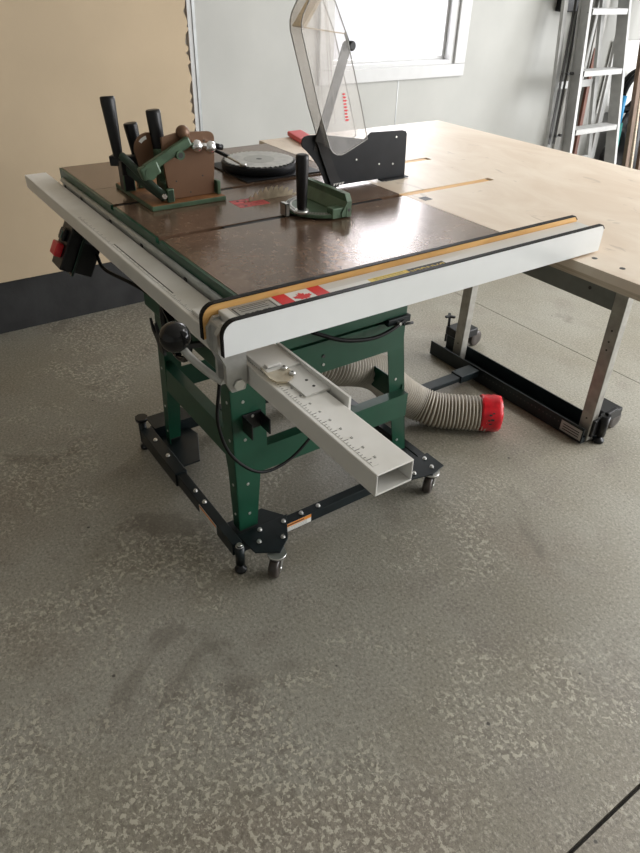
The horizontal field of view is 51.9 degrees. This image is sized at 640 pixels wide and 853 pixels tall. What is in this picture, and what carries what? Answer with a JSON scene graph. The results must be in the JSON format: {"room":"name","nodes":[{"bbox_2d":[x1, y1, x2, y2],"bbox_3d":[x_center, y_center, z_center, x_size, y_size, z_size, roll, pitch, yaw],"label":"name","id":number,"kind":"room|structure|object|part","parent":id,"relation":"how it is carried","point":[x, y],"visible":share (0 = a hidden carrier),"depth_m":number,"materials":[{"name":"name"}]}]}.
{"room":"garage","nodes":[
{"label":"garage","id":0,"kind":"room"},
{"bbox_2d":[0,273,639,852],"bbox_3d":[2.305,0.635,1.683,11.000,0.080,6.958,-20,41,-28],"label":"floor","id":1,"kind":"structure","parent":0,"point":[454,667],"depth_m":1.69,"materials":[{"name":"concrete"}]},
{"bbox_2d":[135,313,622,577],"bbox_3d":[0.267,-0.035,2.348,1.605,0.157,0.912,-20,41,-28],"label":"mobile base","id":2,"kind":"object","parent":1,"relation":"on","point":[269,536],"visible":0.74,"depth_m":2.22,"materials":[{"name":"black metal"}]},
{"bbox_3d":[-0.510,0.095,2.143,0.040,0.050,0.280,-20,41,-28],"label":"frame rail","id":3,"kind":"part","parent":2,"relation":"part of","materials":[{"name":"black metal"}]},
{"bbox_3d":[-0.518,-0.034,2.293,0.160,0.005,0.085,-20,41,-28],"label":"corner plate","id":4,"kind":"part","parent":2,"relation":"part of","materials":[{"name":"black metal"}]},
{"bbox_3d":[-0.453,0.067,2.211,0.133,0.006,0.194,-20,41,-28],"label":"corner plate","id":5,"kind":"part","parent":2,"relation":"part of","materials":[{"name":"black metal"}]},
{"bbox_3d":[-0.279,-0.086,2.421,0.714,0.040,0.035,-20,41,-28],"label":"frame rail","id":6,"kind":"part","parent":2,"relation":"part of","materials":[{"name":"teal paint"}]},
{"bbox_3d":[-0.329,0.249,1.929,0.030,0.042,0.360,-20,41,-28],"label":"frame rail","id":7,"kind":"part","parent":2,"relation":"part of","materials":[{"name":"black metal"}]},
{"bbox_3d":[-0.188,0.278,1.920,0.164,0.006,0.079,-20,41,-28],"label":"corner plate","id":8,"kind":"part","parent":2,"relation":"part of","materials":[{"name":"black metal"}]},
{"bbox_2d":[25,0,498,530],"bbox_3d":[-0.050,-0.373,1.677,0.948,1.339,1.695,-20,41,-28],"label":"saw","id":9,"kind":"object","parent":2,"relation":"on","point":[182,260],"visible":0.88,"depth_m":1.59,"materials":[{"name":"green metal"}]},
{"bbox_2d":[52,220,147,294],"bbox_3d":[-0.572,-0.425,1.750,0.170,0.161,0.452,-20,41,-28],"label":"switch","id":10,"kind":"object","parent":9,"relation":"attached to","point":[72,253],"depth_m":1.83,"materials":[{"name":"black plastic"}]},
{"bbox_2d":[99,96,232,211],"bbox_3d":[-0.372,-0.691,1.631,0.310,0.239,0.252,-20,41,-28],"label":"tenoning jig","id":11,"kind":"object","parent":9,"relation":"on","point":[160,172],"visible":1,"depth_m":1.58,"materials":[{"name":"green paint"}]},
{"bbox_3d":[-0.497,-0.716,1.571,0.035,0.136,0.045,-20,41,-28],"label":"handle","id":12,"kind":"part","parent":11,"relation":"part of","materials":[{"name":"black plastic"}]},
{"bbox_3d":[-0.461,-0.709,1.621,0.038,0.079,0.034,-20,41,-28],"label":"handle","id":13,"kind":"part","parent":11,"relation":"part of","materials":[{"name":"black plastic"}]},
{"bbox_3d":[-0.420,-0.600,1.581,0.149,0.101,0.038,21,39,25],"label":"fine adjust arm","id":14,"kind":"part","parent":11,"relation":"part of","materials":[{"name":"green metal"}]},
{"bbox_3d":[-0.392,-0.697,1.574,0.037,0.116,0.040,-20,41,-28],"label":"handle","id":15,"kind":"part","parent":11,"relation":"part of","materials":[{"name":"black plastic"}]},
{"bbox_3d":[-0.360,-0.622,1.525,0.134,0.084,0.028,-20,41,-28],"label":"clamp arm","id":16,"kind":"part","parent":11,"relation":"part of","materials":[{"name":"green paint"}]},
{"bbox_3d":[-0.322,-0.689,1.539,0.033,0.033,0.033,-20,41,-28],"label":"brown knob","id":17,"kind":"part","parent":11,"relation":"part of","materials":[{"name":"brown wood"}]},
{"bbox_3d":[-0.315,-0.634,1.590,0.134,0.149,0.008,-20,41,-28],"label":"plate","id":18,"kind":"part","parent":11,"relation":"part of","materials":[{"name":"brown wood"}]},
{"bbox_3d":[-0.457,-0.154,2.045,0.076,0.538,0.120,-20,41,-28],"label":"leg","id":19,"kind":"part","parent":9,"relation":"part of","materials":[{"name":"green paint"}]},
{"bbox_3d":[-0.377,-0.337,1.413,0.062,0.036,1.674,-20,41,-28],"label":"fence rail","id":20,"kind":"part","parent":9,"relation":"part of","materials":[{"name":"grey metal"}]},
{"bbox_3d":[-0.199,0.054,1.757,0.105,0.538,0.055,-20,41,-28],"label":"leg","id":21,"kind":"part","parent":9,"relation":"part of","materials":[{"name":"green paint"}]},
{"bbox_2d":[214,162,319,182],"bbox_3d":[-0.164,-0.759,1.927,0.247,0.004,0.233,-20,41,-28],"label":"plate","id":22,"kind":"object","parent":9,"relation":"on","point":[218,165],"visible":0.29,"depth_m":1.84,"materials":[{"name":"black metal"}]},
{"bbox_2d":[221,151,295,176],"bbox_3d":[-0.177,-0.764,1.907,0.218,0.026,0.218,-20,41,-28],"label":"saw blade","id":23,"kind":"object","parent":22,"relation":"on","point":[232,169],"depth_m":1.86,"materials":[{"name":"metal"}]},
{"bbox_2d":[215,149,246,167],"bbox_3d":[-0.248,-0.750,1.834,0.114,0.032,0.020,26,41,30],"label":"wrench","id":24,"kind":"object","parent":23,"relation":"on","point":[242,164],"visible":0.93,"depth_m":1.83,"materials":[{"name":"metal"}]},
{"bbox_3d":[-0.176,-0.773,1.900,0.204,0.003,0.204,-20,41,-28],"label":"circular saw blade","id":25,"kind":"part","parent":23,"relation":"part of","materials":[{"name":"silver metal"}]},
{"bbox_3d":[-0.126,-0.508,1.742,0.254,0.254,0.002,-20,41,-28],"label":"saw blade","id":26,"kind":"part","parent":9,"relation":"part of","materials":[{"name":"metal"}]},
{"bbox_3d":[-0.077,-0.597,1.707,0.326,0.006,0.063,-20,41,-28],"label":"throat plate","id":27,"kind":"part","parent":9,"relation":"part of","materials":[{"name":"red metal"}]},
{"bbox_2d":[222,153,382,228],"bbox_3d":[-0.018,-0.573,1.553,0.187,0.153,0.439,24,40,28],"label":"gauge","id":28,"kind":"object","parent":9,"relation":"on","point":[314,198],"visible":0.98,"depth_m":1.55,"materials":[{"name":"green paint"}]},
{"bbox_3d":[-0.041,-0.557,1.508,0.031,0.130,0.031,-20,41,-28],"label":"handle","id":29,"kind":"part","parent":28,"relation":"part of","materials":[{"name":"black plastic"}]},
{"bbox_3d":[-0.013,-0.071,1.037,0.004,0.048,0.200,-20,41,-28],"label":"rail plate","id":30,"kind":"part","parent":9,"relation":"part of","materials":[{"name":"grey metal"}]},
{"bbox_3d":[0.030,-0.828,1.634,0.102,0.266,0.012,-18,39,-26],"label":"guard arm","id":31,"kind":"part","parent":9,"relation":"part of","materials":[{"name":"grey metal"}]},
{"bbox_3d":[0.076,-0.920,1.588,0.022,0.022,0.013,-20,41,-28],"label":"guard knob","id":32,"kind":"part","parent":9,"relation":"part of","materials":[{"name":"black plastic"}]},
{"bbox_3d":[0.098,-0.728,1.772,0.355,0.134,0.004,-20,41,-28],"label":"splitter plate","id":33,"kind":"part","parent":9,"relation":"part of","materials":[{"name":"black metal"}]},
{"bbox_3d":[0.118,-0.258,1.732,0.335,0.071,0.035,-22,41,-30],"label":"power cord","id":34,"kind":"part","parent":9,"relation":"part of","materials":[{"name":"black rubber"}]},
{"bbox_2d":[159,215,604,392],"bbox_3d":[0.151,-0.268,1.253,0.948,0.140,0.308,-20,41,-28],"label":"fence","id":35,"kind":"object","parent":9,"relation":"on","point":[236,329],"visible":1,"depth_m":1.09,"materials":[{"name":"white metal"}]},
{"bbox_3d":[-0.233,-0.144,1.056,0.051,0.051,0.051,-20,41,-28],"label":"ball knob","id":36,"kind":"part","parent":35,"relation":"part of","materials":[{"name":"black plastic"}]},
{"bbox_3d":[-0.195,-0.103,1.064,0.083,0.067,0.017,12,36,14],"label":"clamp lever","id":37,"kind":"part","parent":35,"relation":"part of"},
{"bbox_3d":[0.237,-0.116,2.021,0.024,0.538,0.178,23,40,27],"label":"leg","id":38,"kind":"part","parent":9,"relation":"part of","materials":[{"name":"green paint"}]},
{"bbox_3d":[-0.131,0.311,1.842,0.164,0.004,0.120,-20,41,-28],"label":"corner plate","id":39,"kind":"part","parent":2,"relation":"part of","materials":[{"name":"black metal"}]},
{"bbox_3d":[0.068,0.223,2.014,0.719,0.035,0.030,-20,41,-28],"label":"frame rail","id":40,"kind":"part","parent":2,"relation":"part of","materials":[{"name":"black metal"}]},
{"bbox_3d":[0.182,-0.029,2.389,0.030,0.025,0.582,-20,41,-28],"label":"frame rail","id":41,"kind":"part","parent":2,"relation":"part of","materials":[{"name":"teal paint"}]},
{"bbox_3d":[0.250,0.098,2.198,0.114,0.006,0.129,-20,41,-28],"label":"corner plate","id":42,"kind":"part","parent":2,"relation":"part of","materials":[{"name":"black metal"}]},
{"bbox_3d":[0.321,0.134,2.116,0.150,0.004,0.096,-20,41,-28],"label":"corner plate","id":43,"kind":"part","parent":2,"relation":"part of","materials":[{"name":"black metal"}]},
{"bbox_2d":[259,120,639,440],"bbox_3d":[0.594,-0.334,2.132,0.826,0.890,1.670,-20,41,-28],"label":"table","id":44,"kind":"object","parent":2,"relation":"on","point":[498,183],"visible":0.61,"depth_m":1.92,"materials":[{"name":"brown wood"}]},
{"bbox_2d":[287,130,308,143],"bbox_3d":[-0.058,-0.989,2.250,0.058,0.016,0.188,-11,37,-18],"label":"block","id":45,"kind":"object","parent":44,"relation":"on","point":[297,135],"visible":0.51,"depth_m":2.26,"materials":[{"name":"red plastic"}]},
{"bbox_3d":[0.610,-0.633,2.590,0.035,0.858,0.063,-20,41,-28],"label":"leg","id":46,"kind":"part","parent":44,"relation":"part of","materials":[{"name":"metal"}]},
{"bbox_3d":[0.967,-0.317,2.151,0.035,0.858,0.059,-20,41,-28],"label":"leg","id":47,"kind":"part","parent":44,"relation":"part of","materials":[{"name":"metal"}]},
{"bbox_2d":[321,354,503,431],"bbox_3d":[0.229,-0.153,2.228,0.912,0.484,0.268,-11,37,-17],"label":"hose","id":48,"kind":"object","parent":1,"relation":"on","point":[482,412],"visible":0.5,"depth_m":2.35,"materials":[{"name":"beige plastic"}]},
{"bbox_2d":[552,0,594,149],"bbox_3d":[1.596,-2.281,4.098,0.084,1.893,0.196,7,35,7],"label":"board","id":49,"kind":"object","parent":1,"relation":"on","point":[556,145],"visible":0.02,"depth_m":4.24,"materials":[{"name":"wood"}]},
{"bbox_2d":[572,48,594,154],"bbox_3d":[1.710,-1.924,4.361,0.034,1.012,0.188,4,35,4],"label":"batten","id":50,"kind":"object","parent":1,"relation":"on","point":[586,89],"visible":0.43,"depth_m":4.28,"materials":[{"name":"wood"}]},
{"bbox_2d":[544,0,631,163],"bbox_3d":[1.602,-2.119,3.920,0.580,1.865,0.479,-20,41,-28],"label":"stepladder","id":51,"kind":"object","parent":1,"relation":"on","point":[585,10],"visible":0.73,"depth_m":3.94,"materials":[{"name":"metal"}]},
{"bbox_3d":[1.396,-2.072,3.886,0.038,1.805,0.375,-5,35,-9],"label":"rail","id":52,"kind":"part","parent":51,"relation":"part of","materials":[{"name":"metal"}]},
{"bbox_3d":[1.500,-2.071,3.846,0.058,1.865,0.504,-1,35,-5],"label":"rail","id":53,"kind":"part","parent":51,"relation":"part of","materials":[{"name":"metal"}]},
{"bbox_3d":[1.709,-2.188,4.067,0.035,1.803,0.339,-23,42,-31],"label":"rail","id":54,"kind":"part","parent":51,"relation":"part of","materials":[{"name":"metal"}]},
{"bbox_3d":[1.837,-2.196,4.040,0.025,1.865,0.448,-21,41,-30],"label":"rail","id":55,"kind":"part","parent":51,"relation":"part of","materials":[{"name":"metal"}]},
{"bbox_2d":[580,0,599,92],"bbox_3d":[1.653,-2.207,4.131,0.018,1.747,0.260,14,37,17],"label":"strip","id":56,"kind":"object","parent":1,"relation":"on","point":[596,16],"visible":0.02,"depth_m":4.04,"materials":[{"name":"wood"}]},
{"bbox_2d":[572,0,610,154],"bbox_3d":[1.736,-2.333,4.179,0.105,1.890,0.102,-20,41,-28],"label":"board","id":57,"kind":"object","parent":1,"relation":"on","point":[607,1],"visible":0.07,"depth_m":4.26,"materials":[{"name":"wood"}]},
{"bbox_2d":[591,38,614,158],"bbox_3d":[1.879,-2.353,4.213,0.045,1.892,0.245,7,35,7],"label":"channel","id":58,"kind":"object","parent":1,"relation":"on","point":[607,83],"visible":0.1,"depth_m":4.33,"materials":[{"name":"metal"}]},
{"bbox_2d":[598,111,639,168],"bbox_3d":[2.185,-1.921,4.700,0.522,0.658,0.206,-20,41,-28],"label":"bag","id":59,"kind":"object","parent":1,"relation":"on","point":[620,150],"visible":0.16,"depth_m":4.53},
{"bbox_2d":[623,69,635,112],"bbox_3d":[2.119,-2.275,4.456,0.276,0.276,0.112,-20,41,-28],"label":"coil","id":60,"kind":"object","parent":59,"relation":"on","point":[629,78],"visible":0.27,"depth_m":4.36,"materials":[{"name":"black rubber"}]},
{"bbox_2d":[618,96,626,144],"bbox_3d":[1.984,-1.818,4.460,0.052,0.763,0.092,-20,41,-28],"label":"tube","id":61,"kind":"object","parent":1,"relation":"on","point":[624,97],"visible":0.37,"depth_m":4.30,"materials":[{"name":"paint"}]},
{"bbox_2d":[622,43,639,166],"bbox_3d":[2.050,-2.340,4.199,0.040,1.886,0.309,-20,41,-28],"label":"wooden stick","id":62,"kind":"object","parent":1,"relation":"on","point":[636,86],"visible":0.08,"depth_m":4.33,"materials":[{"name":"brown wood"}]},
{"bbox_2d":[629,93,639,167],"bbox_3d":[2.123,-2.250,4.340,0.020,1.592,0.321,-15,38,-23],"label":"wooden stick","id":63,"kind":"object","parent":1,"relation":"on","point":[638,107],"visible":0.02,"depth_m":4.46,"materials":[{"name":"brown wood"}]},
{"bbox_2d":[635,140,639,169],"bbox_3d":[2.184,-2.396,4.287,0.031,1.889,0.326,-18,39,-26],"label":"wooden stick","id":64,"kind":"object","parent":1,"relation":"on","point":[637,167],"visible":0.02,"depth_m":4.55,"materials":[{"name":"brown wood"}]},
{"bbox_2d":[0,0,639,333],"bbox_3d":[0.337,-2.213,3.255,11.000,2.700,0.120,-20,41,-28],"label":"wall","id":65,"kind":"structure","parent":0,"point":[252,90],"depth_m":3.25,"materials":[{"name":"paint"}]},
{"bbox_2d":[0,0,195,282],"bbox_3d":[-2.351,-1.263,1.564,4.376,2.464,0.012,-20,41,-28],"label":"wall panel","id":66,"kind":"object","parent":65,"relation":"attached to","point":[58,57],"depth_m":2.68,"materials":[{"name":"beige paint"}]},
{"bbox_2d":[185,0,202,130],"bbox_3d":[-0.537,-1.936,2.611,0.034,2.464,0.018,-20,41,-28],"label":"trim","id":67,"kind":"structure","parent":65,"relation":"attached to","point":[189,4],"depth_m":2.85,"materials":[{"name":"white plastic"}]},
{"bbox_2d":[317,0,472,85],"bbox_3d":[0.391,-2.328,3.166,0.985,1.168,0.090,-20,41,-28],"label":"window","id":68,"kind":"structure","parent":65,"relation":"in","point":[449,61],"depth_m":3.48,"materials":[{"name":"white plastic"}]},
{"bbox_2d":[394,81,398,124],"bbox_3d":[0.410,-1.573,3.689,0.005,0.657,0.002,-20,41,-28],"label":"trim","id":69,"kind":"structure","parent":65,"relation":"attached to","point":[398,81],"depth_m":3.56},
{"bbox_2d":[555,0,578,11],"bbox_3d":[1.514,-2.562,3.865,0.265,0.205,0.059,-20,41,-28],"label":"wall box","id":70,"kind":"object","parent":65,"relation":"attached to","point":[571,2],"visible":0.31,"depth_m":3.85,"materials":[{"name":"black plastic"}]},
{"bbox_2d":[596,40,639,113],"bbox_3d":[2.060,-2.384,4.478,0.390,0.430,0.005,-20,41,-28],"label":"sheet","id":71,"kind":"object","parent":65,"relation":"attached to","point":[633,45],"visible":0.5,"depth_m":4.45,"materials":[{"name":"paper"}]}
]}

